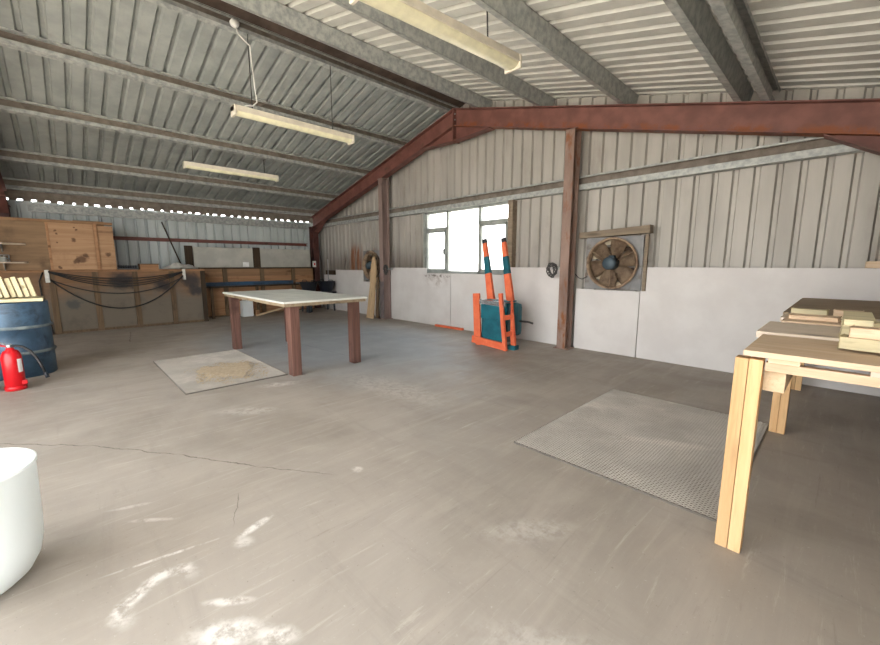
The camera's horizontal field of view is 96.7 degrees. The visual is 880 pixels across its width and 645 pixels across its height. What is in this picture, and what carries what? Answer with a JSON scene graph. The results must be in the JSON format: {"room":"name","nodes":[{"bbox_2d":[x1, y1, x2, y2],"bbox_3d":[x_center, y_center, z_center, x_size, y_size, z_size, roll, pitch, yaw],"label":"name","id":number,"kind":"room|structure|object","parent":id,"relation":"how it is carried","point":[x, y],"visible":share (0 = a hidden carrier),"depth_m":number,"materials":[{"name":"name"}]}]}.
{"room":"workshop","nodes":[
{"label":"workshop","id":0,"kind":"room"},
{"bbox_2d":[7,200,322,305],"bbox_3d":[-6.956,-1.302,9.002,9.070,2.530,0.045,-8,12,-44],"label":"wall","id":1,"kind":"structure","parent":0,"point":[127,252],"depth_m":9.35,"materials":[{"name":"grey metal"}]},
{"bbox_2d":[4,189,312,222],"bbox_3d":[-6.950,-2.706,8.788,9.070,0.310,0.030,-8,12,-44],"label":"trim","id":2,"kind":"structure","parent":1,"relation":"on","point":[11,194],"depth_m":8.91,"materials":[{"name":"grey metal"}]},
{"bbox_2d":[27,203,306,229],"bbox_3d":[-6.021,-2.550,9.643,5.750,0.158,0.078,-8,12,-44],"label":"beam","id":3,"kind":"structure","parent":1,"relation":"attached to","point":[42,208],"depth_m":9.05,"materials":[{"name":"metal"}]},
{"bbox_2d":[113,236,305,245],"bbox_3d":[-5.602,-2.083,10.111,4.540,0.078,0.078,-8,12,-44],"label":"steel girt","id":4,"kind":"object","parent":1,"relation":"attached to","point":[114,237],"visible":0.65,"depth_m":9.79,"materials":[{"name":"red paint"}]},
{"bbox_2d":[0,0,463,209],"bbox_3d":[-4.834,-3.305,6.564,9.170,1.554,6.050,-8,12,-44],"label":"ceiling","id":5,"kind":"structure","parent":0,"point":[144,33],"depth_m":6.22,"materials":[{"name":"grey metal"}]},
{"bbox_2d":[0,96,370,176],"bbox_3d":[-4.838,-3.185,6.536,9.000,0.204,0.126,-8,12,-44],"label":"ceiling beam","id":6,"kind":"structure","parent":5,"relation":"attached to","point":[7,104],"depth_m":6.60,"materials":[{"name":"metal"}]},
{"bbox_2d":[182,151,278,181],"bbox_3d":[-3.961,-3.018,7.497,1.670,0.388,0.114,-8,12,-44],"label":"strip light","id":7,"kind":"object","parent":6,"relation":"hanging from","point":[186,164],"visible":1,"depth_m":7.41,"materials":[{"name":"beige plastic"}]},
{"bbox_2d":[186,165,276,180],"bbox_3d":[-3.961,-2.859,7.521,1.610,0.045,0.092,-8,12,-44],"label":"diffuser","id":8,"kind":"object","parent":7,"relation":"attached to","point":[197,167],"depth_m":7.46,"materials":[{"name":"white plastic"}]},
{"bbox_2d":[192,0,465,107],"bbox_3d":[-2.667,-3.619,4.184,9.070,0.120,0.620,-8,12,-44],"label":"steel beam","id":9,"kind":"structure","parent":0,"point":[220,5],"depth_m":5.43,"materials":[{"name":"metal"}]},
{"bbox_2d":[0,306,879,644],"bbox_3d":[-2.604,0.652,4.971,9.370,0.150,12.750,-8,12,-44],"label":"floor","id":10,"kind":"structure","parent":0,"point":[388,497],"depth_m":2.12,"materials":[{"name":"concrete"}]},
{"bbox_2d":[0,205,10,216],"bbox_3d":[-8.170,-1.004,7.473,0.230,2.390,0.250,-8,12,-44],"label":"steel column","id":11,"kind":"structure","parent":10,"relation":"on","point":[1,214],"depth_m":7.26,"materials":[{"name":"red metal"}]},
{"bbox_2d":[0,172,9,213],"bbox_3d":[-6.205,-2.640,5.180,0.180,1.979,5.848,-8,12,-44],"label":"beam","id":12,"kind":"structure","parent":11,"relation":"on","point":[4,204],"depth_m":7.08,"materials":[{"name":"red metal"}]},
{"bbox_2d":[0,447,43,594],"bbox_3d":[-1.863,0.831,1.522,0.466,0.508,0.466,-8,12,-44],"label":"plastic tub","id":13,"kind":"object","parent":10,"relation":"on","point":[21,512],"visible":1,"depth_m":1.54,"materials":[{"name":"white plastic"}]},
{"bbox_2d":[0,342,49,391],"bbox_3d":[-4.381,0.437,4.099,0.499,0.530,0.168,-3,9,-17],"label":"fire extinguisher","id":14,"kind":"object","parent":10,"relation":"on","point":[11,359],"visible":1,"depth_m":4.04,"materials":[{"name":"metal"}]},
{"bbox_2d":[0,299,57,380],"bbox_3d":[-4.985,0.185,4.632,0.608,0.872,0.608,-8,12,-44],"label":"drum","id":15,"kind":"object","parent":10,"relation":"on","point":[27,324],"visible":0.84,"depth_m":4.52,"materials":[{"name":"blue paint"}]},
{"bbox_2d":[0,296,43,302],"bbox_3d":[-5.046,-0.257,4.507,0.670,0.036,0.400,-8,12,-44],"label":"board","id":16,"kind":"object","parent":15,"relation":"on","point":[39,298],"visible":0.97,"depth_m":4.52,"materials":[{"name":"beige wood"}]},
{"bbox_2d":[0,277,10,297],"bbox_3d":[-5.024,-0.400,4.500,0.092,0.257,0.136,-8,12,-44],"label":"timber offcut","id":17,"kind":"object","parent":16,"relation":"on","point":[3,287],"visible":1,"depth_m":4.47,"materials":[{"name":"beige wood"}]},
{"bbox_2d":[4,278,17,297],"bbox_3d":[-4.998,-0.399,4.554,0.088,0.241,0.136,-8,12,-44],"label":"timber offcut","id":18,"kind":"object","parent":16,"relation":"on","point":[10,287],"visible":0.91,"depth_m":4.52,"materials":[{"name":"beige wood"}]},
{"bbox_2d":[10,277,23,297],"bbox_3d":[-4.940,-0.409,4.569,0.091,0.256,0.136,-8,12,-44],"label":"timber offcut","id":19,"kind":"object","parent":16,"relation":"on","point":[14,281],"visible":0.94,"depth_m":4.54,"materials":[{"name":"beige wood"}]},
{"bbox_2d":[17,278,30,297],"bbox_3d":[-4.914,-0.410,4.622,0.089,0.244,0.136,-8,12,-44],"label":"timber offcut","id":20,"kind":"object","parent":16,"relation":"on","point":[21,280],"visible":1,"depth_m":4.59,"materials":[{"name":"beige wood"}]},
{"bbox_2d":[24,277,37,296],"bbox_3d":[-4.872,-0.417,4.655,0.090,0.247,0.136,-8,12,-44],"label":"timber offcut","id":21,"kind":"object","parent":16,"relation":"on","point":[27,279],"visible":1,"depth_m":4.62,"materials":[{"name":"beige wood"}]},
{"bbox_2d":[0,217,208,334],"bbox_3d":[-7.406,-0.902,7.737,4.600,2.110,1.150,-8,12,-44],"label":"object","id":22,"kind":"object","parent":10,"relation":"on","point":[80,248],"depth_m":7.57,"materials":[{"name":"brown wood"}]},
{"bbox_2d":[0,242,25,251],"bbox_3d":[-7.532,-1.260,6.538,0.840,0.152,0.358,-8,12,-44],"label":"shelf","id":23,"kind":"object","parent":22,"relation":"attached to","point":[1,243],"visible":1,"depth_m":6.73,"materials":[{"name":"wood"}]},
{"bbox_2d":[0,262,28,270],"bbox_3d":[-7.553,-0.947,6.606,0.840,0.152,0.298,-8,12,-44],"label":"shelf","id":24,"kind":"object","parent":22,"relation":"attached to","point":[0,262],"visible":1,"depth_m":6.73,"materials":[{"name":"metal"}]},
{"bbox_2d":[0,255,9,261],"bbox_3d":[-7.529,-1.088,6.618,0.330,0.122,0.199,-8,12,-44],"label":"wire basket","id":25,"kind":"object","parent":24,"relation":"on","point":[2,259],"visible":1,"depth_m":6.63,"materials":[{"name":"metal"}]},
{"bbox_2d":[44,270,49,282],"bbox_3d":[-7.154,-0.840,7.120,0.060,0.230,0.089,-8,12,-44],"label":"bracket","id":26,"kind":"object","parent":22,"relation":"attached to","point":[47,277],"visible":1,"depth_m":7.12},
{"bbox_2d":[38,272,54,333],"bbox_3d":[-7.207,-0.347,7.161,0.118,1.147,0.054,-4,9,-25],"label":"cable","id":27,"kind":"object","parent":26,"relation":"hanging from","point":[42,272],"visible":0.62,"depth_m":7.08,"materials":[{"name":"rubber"}]},
{"bbox_2d":[48,271,182,286],"bbox_3d":[-6.367,-0.882,7.833,2.088,0.326,0.044,-8,12,-44],"label":"cable bundle","id":28,"kind":"object","parent":26,"relation":"hanging from","point":[51,272],"visible":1,"depth_m":7.75,"materials":[{"name":"black rubber"}]},
{"bbox_2d":[50,277,182,293],"bbox_3d":[-6.364,-0.740,7.859,2.079,0.323,0.032,-8,12,-44],"label":"cable","id":29,"kind":"object","parent":26,"relation":"hanging from","point":[182,277],"visible":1,"depth_m":7.76,"materials":[{"name":"rubber"}]},
{"bbox_2d":[117,265,137,269],"bbox_3d":[-6.400,-1.127,8.006,0.320,0.085,0.160,-8,12,-44],"label":"crate","id":30,"kind":"object","parent":22,"relation":"on","point":[120,267],"visible":1,"depth_m":7.96,"materials":[{"name":"black plastic"}]},
{"bbox_2d":[117,268,137,269],"bbox_3d":[-6.400,-1.103,8.010,0.320,0.035,0.160,-8,12,-44],"label":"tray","id":31,"kind":"object","parent":30,"relation":"on","point":[117,268],"depth_m":7.95,"materials":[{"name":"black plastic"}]},
{"bbox_2d":[138,264,158,268],"bbox_3d":[-6.218,-1.195,8.343,0.340,0.120,0.260,-8,12,-44],"label":"block","id":32,"kind":"object","parent":22,"relation":"on","point":[141,266],"visible":0.86,"depth_m":8.25,"materials":[{"name":"brown wood"}]},
{"bbox_2d":[161,222,180,262],"bbox_3d":[-6.316,-1.823,9.224,0.416,1.075,0.031,0,8,1],"label":"batten","id":33,"kind":"object","parent":22,"relation":"on","point":[161,222],"visible":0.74,"depth_m":9.21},
{"bbox_2d":[162,262,195,268],"bbox_3d":[-5.801,-1.273,8.712,0.626,0.140,0.400,-8,12,-44],"label":"sheet","id":34,"kind":"object","parent":22,"relation":"on","point":[173,265],"visible":1,"depth_m":8.59,"materials":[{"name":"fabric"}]},
{"bbox_2d":[182,269,185,279],"bbox_3d":[-5.620,-1.059,8.590,0.060,0.230,0.089,-8,12,-44],"label":"bracket","id":35,"kind":"object","parent":22,"relation":"attached to","point":[183,270],"visible":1,"depth_m":8.60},
{"bbox_2d":[51,275,182,308],"bbox_3d":[-6.343,-0.606,7.871,2.068,0.650,0.038,-8,12,-44],"label":"cable","id":36,"kind":"object","parent":35,"relation":"hanging from","point":[182,275],"visible":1,"depth_m":7.81,"materials":[{"name":"rubber"}]},
{"bbox_2d":[184,245,193,265],"bbox_3d":[-5.959,-1.564,9.282,0.160,0.514,0.070,-8,12,-44],"label":"upright post","id":37,"kind":"object","parent":22,"relation":"on","point":[188,251],"visible":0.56,"depth_m":9.25,"materials":[{"name":"brown wood"}]},
{"bbox_2d":[153,350,287,394],"bbox_3d":[-2.840,0.570,4.961,1.043,0.014,1.888,-8,12,-44],"label":"metal sheet","id":38,"kind":"object","parent":10,"relation":"on","point":[211,357],"visible":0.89,"depth_m":4.84,"materials":[{"name":"metal"}]},
{"bbox_2d":[185,360,267,383],"bbox_3d":[-2.574,0.585,4.772,0.826,0.011,1.138,-8,12,-44],"label":"sawdust","id":39,"kind":"object","parent":38,"relation":"on","point":[235,369],"visible":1,"depth_m":4.72},
{"bbox_2d":[240,299,253,316],"bbox_3d":[-4.881,-0.385,9.872,0.260,0.460,0.220,-8,12,-44],"label":"canister","id":40,"kind":"object","parent":10,"relation":"on","point":[246,307],"visible":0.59,"depth_m":9.79,"materials":[{"name":"white plastic"}]},
{"bbox_2d":[206,283,298,318],"bbox_3d":[-4.829,-0.593,10.187,2.290,0.780,0.318,-8,12,-44],"label":"bench","id":41,"kind":"object","parent":10,"relation":"on","point":[293,284],"visible":0.62,"depth_m":9.71,"materials":[{"name":"brown wood"}]},
{"bbox_2d":[206,280,292,285],"bbox_3d":[-4.800,-1.007,9.993,2.130,0.090,0.070,-8,12,-44],"label":"tube","id":42,"kind":"object","parent":41,"relation":"on","point":[280,281],"visible":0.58,"depth_m":9.91,"materials":[{"name":"blue plastic"}]},
{"bbox_2d":[198,267,314,317],"bbox_3d":[-4.754,-0.863,10.489,2.910,1.225,0.100,-8,12,-44],"label":"timber boarding","id":43,"kind":"object","parent":10,"relation":"on","point":[212,274],"visible":0.48,"depth_m":10.23,"materials":[{"name":"brown wood"}]},
{"bbox_2d":[192,247,253,267],"bbox_3d":[-5.409,-1.633,9.817,1.360,0.494,0.020,-8,12,-44],"label":"panel","id":44,"kind":"object","parent":43,"relation":"on","point":[203,257],"visible":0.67,"depth_m":9.76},
{"bbox_2d":[243,262,248,266],"bbox_3d":[-5.044,-1.509,10.158,0.150,0.120,0.020,-8,12,-44],"label":"paper tag","id":45,"kind":"object","parent":44,"relation":"attached to","point":[245,264],"visible":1,"depth_m":10.15,"materials":[{"name":"white paper"}]},
{"bbox_2d":[252,247,260,266],"bbox_3d":[-4.853,-1.721,10.342,0.170,0.514,0.070,-8,12,-44],"label":"upright post","id":46,"kind":"object","parent":43,"relation":"on","point":[256,251],"visible":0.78,"depth_m":10.31,"materials":[{"name":"brown wood"}]},
{"bbox_2d":[260,248,309,266],"bbox_3d":[-4.289,-1.793,10.891,1.400,0.494,0.020,-8,12,-44],"label":"panel","id":47,"kind":"object","parent":43,"relation":"on","point":[268,257],"visible":0.86,"depth_m":10.86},
{"bbox_2d":[256,307,283,315],"bbox_3d":[-4.266,-0.347,10.297,0.046,0.256,1.136,7,11,41],"label":"stick","id":48,"kind":"object","parent":10,"relation":"on","point":[281,307],"visible":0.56,"depth_m":10.13,"materials":[{"name":"brown wood"}]},
{"bbox_2d":[223,289,366,375],"bbox_3d":[-2.121,0.041,5.553,1.090,0.888,2.272,-8,12,-44],"label":"work table","id":49,"kind":"object","parent":10,"relation":"on","point":[290,299],"visible":1,"depth_m":5.10,"materials":[{"name":"brown wood"}]},
{"bbox_2d":[309,227,321,307],"bbox_3d":[-3.739,-1.635,11.720,0.230,2.390,0.250,-8,12,-44],"label":"steel column","id":50,"kind":"structure","parent":10,"relation":"on","point":[313,236],"depth_m":11.63,"materials":[{"name":"brown metal"}]},
{"bbox_2d":[302,291,335,312],"bbox_3d":[-3.407,-0.585,10.963,0.920,0.545,0.441,-8,12,-44],"label":"stand","id":51,"kind":"object","parent":10,"relation":"on","point":[318,291],"visible":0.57,"depth_m":11.06,"materials":[{"name":"black plastic"}]},
{"bbox_2d":[300,280,317,290],"bbox_3d":[-3.593,-0.997,10.719,0.498,0.338,0.498,1,9,6],"label":"tub","id":52,"kind":"object","parent":51,"relation":"on","point":[311,285],"visible":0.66,"depth_m":10.56,"materials":[{"name":"black plastic"}]},
{"bbox_2d":[317,279,334,291],"bbox_3d":[-3.220,-1.050,11.077,0.498,0.338,0.498,1,9,6],"label":"tub","id":53,"kind":"object","parent":51,"relation":"on","point":[325,286],"visible":1,"depth_m":10.93,"materials":[{"name":"black plastic"}]},
{"bbox_2d":[324,270,380,315],"bbox_3d":[-2.413,-0.860,10.713,0.014,1.147,3.040,-8,12,-44],"label":"board","id":54,"kind":"object","parent":10,"relation":"on","point":[349,282],"visible":0.65,"depth_m":10.67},
{"bbox_2d":[326,270,335,274],"bbox_3d":[-3.178,-1.466,11.451,0.100,0.125,0.500,-8,12,-44],"label":"block","id":55,"kind":"object","parent":54,"relation":"on","point":[331,272],"visible":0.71,"depth_m":11.36,"materials":[{"name":"brown wood"}]},
{"bbox_2d":[366,257,376,318],"bbox_3d":[-1.651,-0.847,9.484,0.178,1.489,0.290,-8,12,-44],"label":"plank","id":56,"kind":"object","parent":10,"relation":"on","point":[372,290],"visible":1,"depth_m":9.44,"materials":[{"name":"beige wood"}]},
{"bbox_2d":[376,277,378,317],"bbox_3d":[-1.506,-0.599,9.410,0.071,0.988,0.086,-8,12,-44],"label":"plank","id":57,"kind":"object","parent":10,"relation":"on","point":[377,278],"visible":1,"depth_m":9.39,"materials":[{"name":"brown wood"}]},
{"bbox_2d":[378,178,392,318],"bbox_3d":[-1.309,-1.703,9.248,0.230,3.250,0.240,-8,12,-44],"label":"steel column","id":58,"kind":"structure","parent":10,"relation":"on","point":[383,183],"depth_m":9.22,"materials":[{"name":"metal"}]},
{"bbox_2d":[310,108,458,233],"bbox_3d":[-1.738,-3.276,9.462,0.180,1.979,5.848,-8,12,-44],"label":"beam","id":59,"kind":"structure","parent":58,"relation":"on","point":[438,134],"depth_m":8.64,"materials":[{"name":"red metal"}]},
{"bbox_2d":[2,177,318,215],"bbox_3d":[-6.759,-2.793,8.598,9.000,0.204,0.126,-8,12,-44],"label":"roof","id":60,"kind":"structure","parent":59,"relation":"on","point":[10,183],"depth_m":8.72,"materials":[{"name":"metal"}]},
{"bbox_2d":[0,148,339,200],"bbox_3d":[-5.931,-2.962,7.708,9.000,0.204,0.126,-8,12,-44],"label":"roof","id":61,"kind":"structure","parent":59,"relation":"on","point":[9,155],"depth_m":7.80,"materials":[{"name":"metal"}]},
{"bbox_2d":[0,26,408,148],"bbox_3d":[-3.843,-3.387,5.467,9.000,0.204,0.126,-8,12,-44],"label":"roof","id":62,"kind":"structure","parent":59,"relation":"on","point":[9,38],"depth_m":5.43,"materials":[{"name":"metal"}]},
{"bbox_2d":[146,0,457,112],"bbox_3d":[-2.869,-3.586,4.421,9.000,0.204,0.126,-8,12,-44],"label":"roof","id":63,"kind":"structure","parent":59,"relation":"on","point":[190,8],"depth_m":5.27,"materials":[{"name":"metal"}]},
{"bbox_2d":[229,17,239,27],"bbox_3d":[-2.470,-3.600,4.700,0.100,0.100,0.045,-8,12,-44],"label":"junction box","id":64,"kind":"object","parent":63,"relation":"attached to","point":[234,22],"visible":1,"depth_m":4.68,"materials":[{"name":"white plastic"}]},
{"bbox_2d":[235,27,256,106],"bbox_3d":[-2.396,-3.122,4.847,0.205,0.893,0.055,-8,12,-44],"label":"white flex","id":65,"kind":"object","parent":64,"relation":"hanging from","point":[235,27],"visible":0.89,"depth_m":4.88,"materials":[{"name":"white plastic"}]},
{"bbox_2d":[230,34,354,144],"bbox_3d":[-1.947,-3.126,5.315,1.680,1.002,0.156,-8,12,-44],"label":"strip light","id":66,"kind":"object","parent":63,"relation":"hanging from","point":[235,110],"visible":1,"depth_m":5.23,"materials":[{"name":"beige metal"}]},
{"bbox_2d":[236,110,351,143],"bbox_3d":[-1.947,-2.663,5.384,1.620,0.045,0.126,-8,12,-44],"label":"diffuser","id":67,"kind":"object","parent":66,"relation":"attached to","point":[247,114],"depth_m":5.27,"materials":[{"name":"white plastic"}]},
{"bbox_2d":[383,265,392,274],"bbox_3d":[-1.226,-1.226,9.127,0.086,0.241,0.291,-8,12,-44],"label":"cleat","id":68,"kind":"object","parent":58,"relation":"attached to","point":[384,267],"visible":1,"depth_m":9.11,"materials":[{"name":"metal"}]},
{"bbox_2d":[391,268,450,325],"bbox_3d":[-0.479,-0.604,8.733,0.014,1.222,2.000,-8,12,-44],"label":"board","id":69,"kind":"object","parent":10,"relation":"on","point":[417,295],"visible":0.9,"depth_m":8.66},
{"bbox_2d":[435,324,463,330],"bbox_3d":[0.181,0.097,8.040,0.757,0.051,0.056,8,12,43],"label":"batten","id":70,"kind":"object","parent":10,"relation":"on","point":[436,325],"visible":1,"depth_m":8.01,"materials":[{"name":"orange paint"}]},
{"bbox_2d":[472,237,532,350],"bbox_3d":[0.977,-0.471,6.180,0.552,1.721,0.926,-8,12,-44],"label":"hand barrow","id":71,"kind":"object","parent":10,"relation":"on","point":[502,320],"visible":1,"depth_m":6.11,"materials":[{"name":"orange paint"}]},
{"bbox_2d":[451,267,559,344],"bbox_3d":[1.097,-0.377,7.122,0.014,1.247,2.510,-8,12,-44],"label":"board","id":72,"kind":"object","parent":10,"relation":"on","point":[537,292],"visible":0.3,"depth_m":6.73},
{"bbox_2d":[553,127,581,349],"bbox_3d":[1.948,-1.201,5.925,0.230,3.236,0.240,-8,12,-44],"label":"steel column","id":73,"kind":"structure","parent":10,"relation":"on","point":[573,136],"depth_m":5.88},
{"bbox_2d":[546,262,559,277],"bbox_3d":[1.780,-0.809,6.052,0.086,0.241,0.291,-8,12,-44],"label":"cable coil","id":74,"kind":"object","parent":73,"relation":"attached to","point":[554,266],"visible":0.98,"depth_m":6.05,"materials":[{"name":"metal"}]},
{"bbox_2d":[453,98,879,155],"bbox_3d":[2.387,-2.593,5.260,0.180,2.096,5.998,-8,12,-44],"label":"beam","id":75,"kind":"structure","parent":73,"relation":"on","point":[855,123],"depth_m":4.54,"materials":[{"name":"red metal"}]},
{"bbox_2d":[222,0,491,107],"bbox_3d":[-2.339,-3.399,3.896,9.000,0.195,0.118,-8,12,-44],"label":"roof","id":76,"kind":"structure","parent":75,"relation":"on","point":[276,12],"depth_m":5.02,"materials":[{"name":"metal"}]},
{"bbox_2d":[329,0,554,105],"bbox_3d":[-1.476,-2.961,3.061,9.000,0.195,0.118,-8,12,-44],"label":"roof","id":77,"kind":"structure","parent":75,"relation":"on","point":[466,60],"depth_m":4.61,"materials":[{"name":"metal"}]},
{"bbox_2d":[472,0,638,103],"bbox_3d":[-0.599,-2.517,2.212,9.000,0.195,0.118,-8,12,-44],"label":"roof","id":78,"kind":"structure","parent":75,"relation":"on","point":[515,14],"depth_m":3.85,"materials":[{"name":"metal"}]},
{"bbox_2d":[663,0,753,101],"bbox_3d":[0.271,-2.075,1.370,9.000,0.195,0.118,-8,12,-44],"label":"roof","id":79,"kind":"structure","parent":75,"relation":"on","point":[695,17],"depth_m":3.26,"materials":[{"name":"metal"}]},
{"bbox_2d":[707,0,780,100],"bbox_3d":[0.437,-1.991,1.210,9.000,0.206,0.117,-8,12,-44],"label":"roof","id":80,"kind":"structure","parent":75,"relation":"on","point":[735,17],"depth_m":3.18,"materials":[{"name":"metal"}]},
{"bbox_2d":[573,289,639,356],"bbox_3d":[2.432,-0.017,5.783,0.014,0.927,0.925,-8,12,-44],"label":"board","id":81,"kind":"object","parent":10,"relation":"on","point":[606,321],"visible":1,"depth_m":5.75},
{"bbox_2d":[514,389,768,522],"bbox_3d":[1.619,0.855,3.036,1.778,0.016,1.268,-8,12,-44],"label":"floor mat","id":82,"kind":"object","parent":10,"relation":"on","point":[714,443],"visible":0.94,"depth_m":2.87,"materials":[{"name":"metal"}]},
{"bbox_2d":[636,267,879,396],"bbox_3d":[3.594,-0.004,4.573,0.014,1.259,2.395,-8,12,-44],"label":"board","id":83,"kind":"object","parent":10,"relation":"on","point":[705,318],"visible":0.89,"depth_m":4.73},
{"bbox_2d":[865,261,879,267],"bbox_3d":[4.303,-0.559,3.781,0.100,0.066,0.260,-8,12,-44],"label":"timber offcut","id":84,"kind":"object","parent":83,"relation":"on","point":[868,264],"visible":0.98,"depth_m":3.81,"materials":[{"name":"brown wood"}]},
{"bbox_2d":[714,298,879,552],"bbox_3d":[2.939,0.438,2.636,3.620,0.958,1.042,-8,12,-44],"label":"table","id":85,"kind":"object","parent":10,"relation":"on","point":[787,344],"visible":0.96,"depth_m":1.74,"materials":[{"name":"brown wood"}]},
{"bbox_2d":[791,307,828,315],"bbox_3d":[2.549,-0.068,2.698,0.100,0.060,0.190,-7,11,-40],"label":"stick","id":86,"kind":"object","parent":85,"relation":"on","point":[793,309],"visible":0.56,"depth_m":2.67,"materials":[{"name":"beige wood"}]},
{"bbox_2d":[788,312,841,322],"bbox_3d":[2.329,-0.030,2.432,0.130,0.035,0.231,-7,11,-38],"label":"stick","id":87,"kind":"object","parent":85,"relation":"on","point":[837,319],"visible":0.97,"depth_m":2.39,"materials":[{"name":"brown wood"}]},
{"bbox_2d":[833,308,863,318],"bbox_3d":[2.678,-0.051,2.567,0.100,0.065,0.140,-7,11,-39],"label":"stick","id":88,"kind":"object","parent":85,"relation":"on","point":[837,312],"visible":0.42,"depth_m":2.56,"materials":[{"name":"brown wood"}]},
{"bbox_2d":[837,333,879,352],"bbox_3d":[1.911,0.121,1.387,0.095,0.060,0.704,-6,10,-35],"label":"stick","id":89,"kind":"object","parent":85,"relation":"on","point":[866,345],"visible":1,"depth_m":1.60,"materials":[{"name":"beige wood"}]},
{"bbox_2d":[848,324,879,340],"bbox_3d":[1.906,0.077,1.357,0.080,0.052,0.679,-6,10,-34],"label":"stick","id":90,"kind":"object","parent":89,"relation":"on","point":[862,332],"visible":1,"depth_m":1.58,"materials":[{"name":"brown wood"}]},
{"bbox_2d":[838,319,879,335],"bbox_3d":[2.237,0.057,1.728,0.660,0.085,0.100,8,12,44],"label":"stick","id":91,"kind":"object","parent":85,"relation":"on","point":[844,329],"visible":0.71,"depth_m":1.91,"materials":[{"name":"beige wood"}]},
{"bbox_2d":[842,311,875,326],"bbox_3d":[1.981,-0.018,1.853,0.450,0.030,0.100,-8,12,-44],"label":"stick","id":92,"kind":"object","parent":91,"relation":"on","point":[867,319],"visible":0.92,"depth_m":1.75,"materials":[{"name":"beige wood"}]},
{"bbox_2d":[274,0,879,100],"bbox_3d":[-0.502,-2.605,2.148,9.170,1.642,6.400,-8,12,-44],"label":"ceiling","id":93,"kind":"structure","parent":0,"point":[809,44],"depth_m":3.77,"materials":[{"name":"grey metal"}]},
{"bbox_2d":[349,0,521,74],"bbox_3d":[0.080,-2.499,3.142,1.764,0.539,0.187,-8,12,-44],"label":"strip light","id":94,"kind":"object","parent":93,"relation":"hanging from","point":[416,13],"visible":0.99,"depth_m":3.09,"materials":[{"name":"beige plastic"}]},
{"bbox_2d":[320,87,879,354],"bbox_3d":[0.559,-2.038,7.671,0.042,4.378,12.150,-8,12,-44],"label":"wall","id":95,"kind":"structure","parent":0,"point":[820,212],"depth_m":5.20,"materials":[{"name":"grey metal"}]},
{"bbox_2d":[362,250,379,280],"bbox_3d":[-1.714,-1.429,9.821,0.272,0.744,0.800,-8,12,-44],"label":"fan","id":96,"kind":"object","parent":95,"relation":"attached to","point":[366,264],"visible":0.6,"depth_m":9.87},
{"bbox_2d":[423,213,425,267],"bbox_3d":[-0.324,-1.735,8.548,0.078,1.280,0.040,-8,12,-44],"label":"trim","id":97,"kind":"structure","parent":95,"relation":"attached to","point":[424,219],"depth_m":8.52,"materials":[{"name":"paint"}]},
{"bbox_2d":[425,201,507,273],"bbox_3d":[0.474,-1.618,7.742,0.130,1.285,2.236,-8,12,-44],"label":"window","id":98,"kind":"structure","parent":95,"relation":"in","point":[447,230],"depth_m":7.96,"materials":[{"name":"paint"}]},
{"bbox_2d":[507,200,516,266],"bbox_3d":[1.266,-1.489,6.890,0.128,1.280,0.100,-8,12,-44],"label":"trim","id":99,"kind":"structure","parent":95,"relation":"attached to","point":[512,204],"depth_m":6.83,"materials":[{"name":"brown wood"}]},
{"bbox_2d":[323,137,865,226],"bbox_3d":[0.526,-2.331,7.525,0.128,0.198,11.550,-8,12,-44],"label":"steel girt","id":100,"kind":"object","parent":95,"relation":"attached to","point":[810,148],"visible":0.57,"depth_m":5.17,"materials":[{"name":"grey metal"}]},
{"bbox_2d":[584,235,644,290],"bbox_3d":[2.447,-0.842,5.567,0.272,0.744,0.800,-8,12,-44],"label":"fan","id":101,"kind":"object","parent":95,"relation":"attached to","point":[612,267],"visible":1,"depth_m":5.53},
{"bbox_2d":[579,225,653,238],"bbox_3d":[2.469,-1.276,5.537,0.128,0.140,0.992,-8,12,-44],"label":"lintel","id":102,"kind":"object","parent":101,"relation":"attached to","point":[645,229],"visible":1,"depth_m":5.44,"materials":[{"name":"brown wood"}]},
{"bbox_2d":[641,234,649,290],"bbox_3d":[2.773,-0.804,5.276,0.030,0.760,0.045,-8,12,-44],"label":"post","id":103,"kind":"object","parent":101,"relation":"attached to","point":[647,236],"visible":1,"depth_m":5.26,"materials":[{"name":"brown wood"}]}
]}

